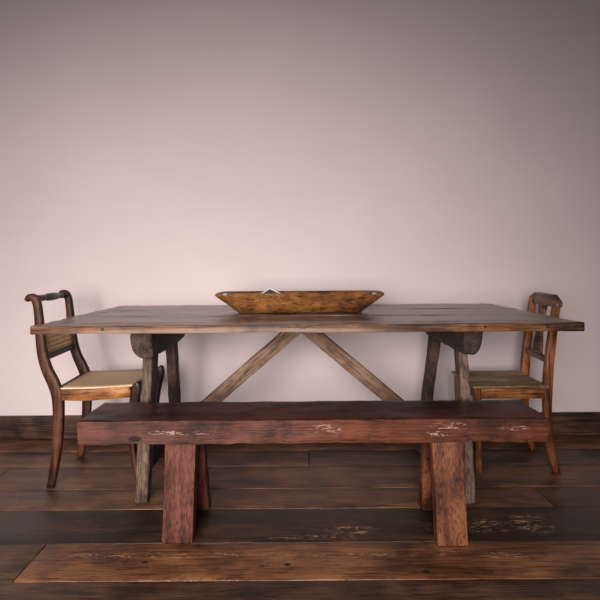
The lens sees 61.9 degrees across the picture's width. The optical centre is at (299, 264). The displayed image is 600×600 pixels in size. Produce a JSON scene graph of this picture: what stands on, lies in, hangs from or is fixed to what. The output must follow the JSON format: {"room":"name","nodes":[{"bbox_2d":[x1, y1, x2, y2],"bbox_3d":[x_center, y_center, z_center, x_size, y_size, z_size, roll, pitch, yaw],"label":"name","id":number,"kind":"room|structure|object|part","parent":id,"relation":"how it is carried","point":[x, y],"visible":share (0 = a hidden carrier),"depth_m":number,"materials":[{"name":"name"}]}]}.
{"room":"dining room","nodes":[
{"label":"dining room","id":0,"kind":"room"},
{"bbox_2d":[0,0,599,415],"bbox_3d":[-0.004,-0.665,3.040,8.000,3.430,0.150,0,0,0],"label":"wall","id":1,"kind":"structure","parent":0,"point":[153,152],"depth_m":2.96,"materials":[{"name":"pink paint"}]},
{"bbox_2d":[0,412,599,438],"bbox_3d":[0.006,0.951,2.955,8.001,0.135,0.021,0,0,0],"label":"baseboard","id":2,"kind":"structure","parent":1,"relation":"attached to","point":[563,423],"depth_m":2.94,"materials":[{"name":"brown wood"}]},
{"bbox_2d":[0,435,599,599],"bbox_3d":[0.007,1.044,0.682,8.000,0.052,4.765,0,0,0],"label":"floor","id":3,"kind":"structure","parent":0,"point":[337,520],"depth_m":1.94,"materials":[{"name":"brown wood"}]},
{"bbox_2d":[24,290,164,487],"bbox_3d":[-1.009,0.580,2.498,0.566,0.893,0.400,0,0,0],"label":"cane chair","id":4,"kind":"object","parent":3,"relation":"on","point":[88,386],"visible":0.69,"depth_m":2.31,"materials":[{"name":"brown wood"}]},
{"bbox_3d":[-1.181,0.581,2.316,0.177,0.893,0.032,0,0,0],"label":"post","id":5,"kind":"part","parent":4,"relation":"part of","materials":[{"name":"brown wood"}]},
{"bbox_3d":[-1.206,0.367,2.496,0.015,0.112,0.333,0,0,-4],"label":"cane panel","id":6,"kind":"part","parent":4,"relation":"part of","materials":[{"name":"beige wicker"}]},
{"bbox_3d":[-1.198,0.435,2.496,0.020,0.026,0.333,0,0,-3],"label":"rail","id":7,"kind":"part","parent":4,"relation":"part of","materials":[{"name":"brown wood"}]},
{"bbox_3d":[-1.136,0.600,2.497,0.026,0.050,0.339,0,0,-3],"label":"rail","id":8,"kind":"part","parent":4,"relation":"part of","materials":[{"name":"brown wood"}]},
{"bbox_3d":[-1.203,0.581,2.676,0.177,0.893,0.032,0,0,0],"label":"post","id":9,"kind":"part","parent":4,"relation":"part of","materials":[{"name":"brown wood"}]},
{"bbox_3d":[-0.949,0.595,2.317,0.339,0.068,0.027,0,0,0],"label":"rail","id":10,"kind":"part","parent":4,"relation":"part of","materials":[{"name":"orange wood"}]},
{"bbox_3d":[-0.947,0.567,2.496,0.358,0.019,0.380,0,0,0],"label":"cane seat","id":11,"kind":"part","parent":4,"relation":"part of","materials":[{"name":"beige wicker"}]},
{"bbox_3d":[-0.760,0.783,2.315,0.064,0.485,0.034,0,0,0],"label":"leg","id":12,"kind":"part","parent":4,"relation":"part of","materials":[{"name":"brown wood"}]},
{"bbox_3d":[-0.756,0.783,2.681,0.064,0.485,0.034,0,0,0],"label":"leg","id":13,"kind":"part","parent":4,"relation":"part of","materials":[{"name":"brown wood"}]},
{"bbox_2d":[30,303,584,503],"bbox_3d":[0.032,0.627,2.447,2.185,0.790,0.969,0,0,0],"label":"dining table","id":14,"kind":"object","parent":3,"relation":"on","point":[153,330],"visible":0.88,"depth_m":2.17,"materials":[{"name":"brown wood"}]},
{"bbox_3d":[-0.675,0.697,2.210,0.077,0.654,0.145,0,0,0],"label":"leg","id":15,"kind":"part","parent":14,"relation":"part of","materials":[{"name":"brown wood"}]},
{"bbox_3d":[-0.662,0.850,2.441,0.039,0.103,0.483,0,0,1],"label":"rail","id":16,"kind":"part","parent":14,"relation":"part of","materials":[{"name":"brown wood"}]},
{"bbox_3d":[-0.669,0.683,2.658,0.058,0.686,0.202,0,0,0],"label":"leg","id":17,"kind":"part","parent":14,"relation":"part of","materials":[{"name":"brown wood"}]},
{"bbox_2d":[215,290,383,312],"bbox_3d":[0.000,0.184,2.462,0.815,0.100,0.223,0,0,0],"label":"dough bowl","id":18,"kind":"object","parent":14,"relation":"on","point":[340,301],"visible":1,"depth_m":2.38,"materials":[{"name":"brown wood"}]},
{"bbox_2d":[262,288,279,292],"bbox_3d":[-0.146,0.147,2.440,0.092,0.061,0.078,0,0,36],"label":"card","id":19,"kind":"object","parent":18,"relation":"in","point":[269,290],"visible":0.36,"depth_m":2.46,"materials":[{"name":"grey paper"}]},
{"bbox_2d":[264,289,276,292],"bbox_3d":[-0.146,0.146,2.440,0.073,0.048,0.062,0,0,36],"label":"picture","id":20,"kind":"object","parent":19,"relation":"attached to","point":[268,290],"depth_m":2.46},
{"bbox_3d":[0.684,0.670,2.656,0.075,0.693,0.206,0,0,-24],"label":"leg","id":21,"kind":"part","parent":14,"relation":"part of","materials":[{"name":"brown wood"}]},
{"bbox_3d":[0.718,0.690,2.184,0.052,0.655,0.144,0,0,0],"label":"leg","id":22,"kind":"part","parent":14,"relation":"part of","materials":[{"name":"brown wood"}]},
{"bbox_2d":[77,400,548,545],"bbox_3d":[0.049,0.795,1.969,1.743,0.451,0.329,0,0,0],"label":"bench","id":23,"kind":"object","parent":3,"relation":"on","point":[441,427],"visible":1,"depth_m":1.84,"materials":[{"name":"brown wood"}]},
{"bbox_3d":[-0.448,0.839,1.881,0.121,0.370,0.100,0,0,0],"label":"leg","id":24,"kind":"part","parent":23,"relation":"part of","materials":[{"name":"brown wood"}]},
{"bbox_3d":[-0.432,0.839,2.058,0.107,0.370,0.152,0,0,0],"label":"leg","id":25,"kind":"part","parent":23,"relation":"part of","materials":[{"name":"brown wood"}]},
{"bbox_3d":[0.048,0.618,1.968,1.743,0.096,0.264,0,0,0],"label":"seat","id":26,"kind":"part","parent":23,"relation":"part of","materials":[{"name":"brown wood"}]},
{"bbox_3d":[0.547,0.833,2.045,0.106,0.369,0.146,0,0,0],"label":"leg","id":27,"kind":"part","parent":23,"relation":"part of","materials":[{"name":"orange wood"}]},
{"bbox_3d":[0.551,0.833,1.865,0.120,0.369,0.122,0,0,0],"label":"leg","id":28,"kind":"part","parent":23,"relation":"part of","materials":[{"name":"orange wood"}]},
{"bbox_2d":[452,292,562,473],"bbox_3d":[1.065,0.582,2.585,0.463,0.862,0.355,0,0,0],"label":"chair","id":29,"kind":"object","parent":3,"relation":"on","point":[510,384],"visible":0.78,"depth_m":2.44,"materials":[{"name":"brown wood"}]},
{"bbox_3d":[0.863,0.808,2.729,0.036,0.413,0.034,0,0,0],"label":"leg","id":30,"kind":"part","parent":29,"relation":"part of","materials":[{"name":"brown wood"}]},
{"bbox_3d":[0.863,0.808,2.438,0.036,0.413,0.034,0,0,0],"label":"leg","id":31,"kind":"part","parent":29,"relation":"part of","materials":[{"name":"brown wood"}]},
{"bbox_3d":[1.019,0.592,2.585,0.368,0.016,0.351,0,0,0],"label":"seat","id":32,"kind":"part","parent":29,"relation":"part of","materials":[{"name":"brown wood"}]},
{"bbox_3d":[1.024,0.625,2.433,0.340,0.053,0.023,0,0,0],"label":"rail","id":33,"kind":"part","parent":29,"relation":"part of","materials":[{"name":"orange wood"}]},
{"bbox_3d":[1.248,0.593,2.731,0.087,0.838,0.032,0,0,0],"label":"post","id":34,"kind":"part","parent":29,"relation":"part of","materials":[{"name":"brown wood"}]},
{"bbox_3d":[1.223,0.467,2.583,0.022,0.030,0.272,0,0,5],"label":"rail","id":35,"kind":"part","parent":29,"relation":"part of","materials":[{"name":"brown wood"}]},
{"bbox_3d":[1.266,0.179,2.583,0.036,0.059,0.354,0,0,4],"label":"crest rail","id":36,"kind":"part","parent":29,"relation":"part of","materials":[{"name":"brown wood"}]},
{"bbox_3d":[1.226,0.593,2.436,0.087,0.838,0.032,0,0,0],"label":"post","id":37,"kind":"part","parent":29,"relation":"part of","materials":[{"name":"brown wood"}]}
]}

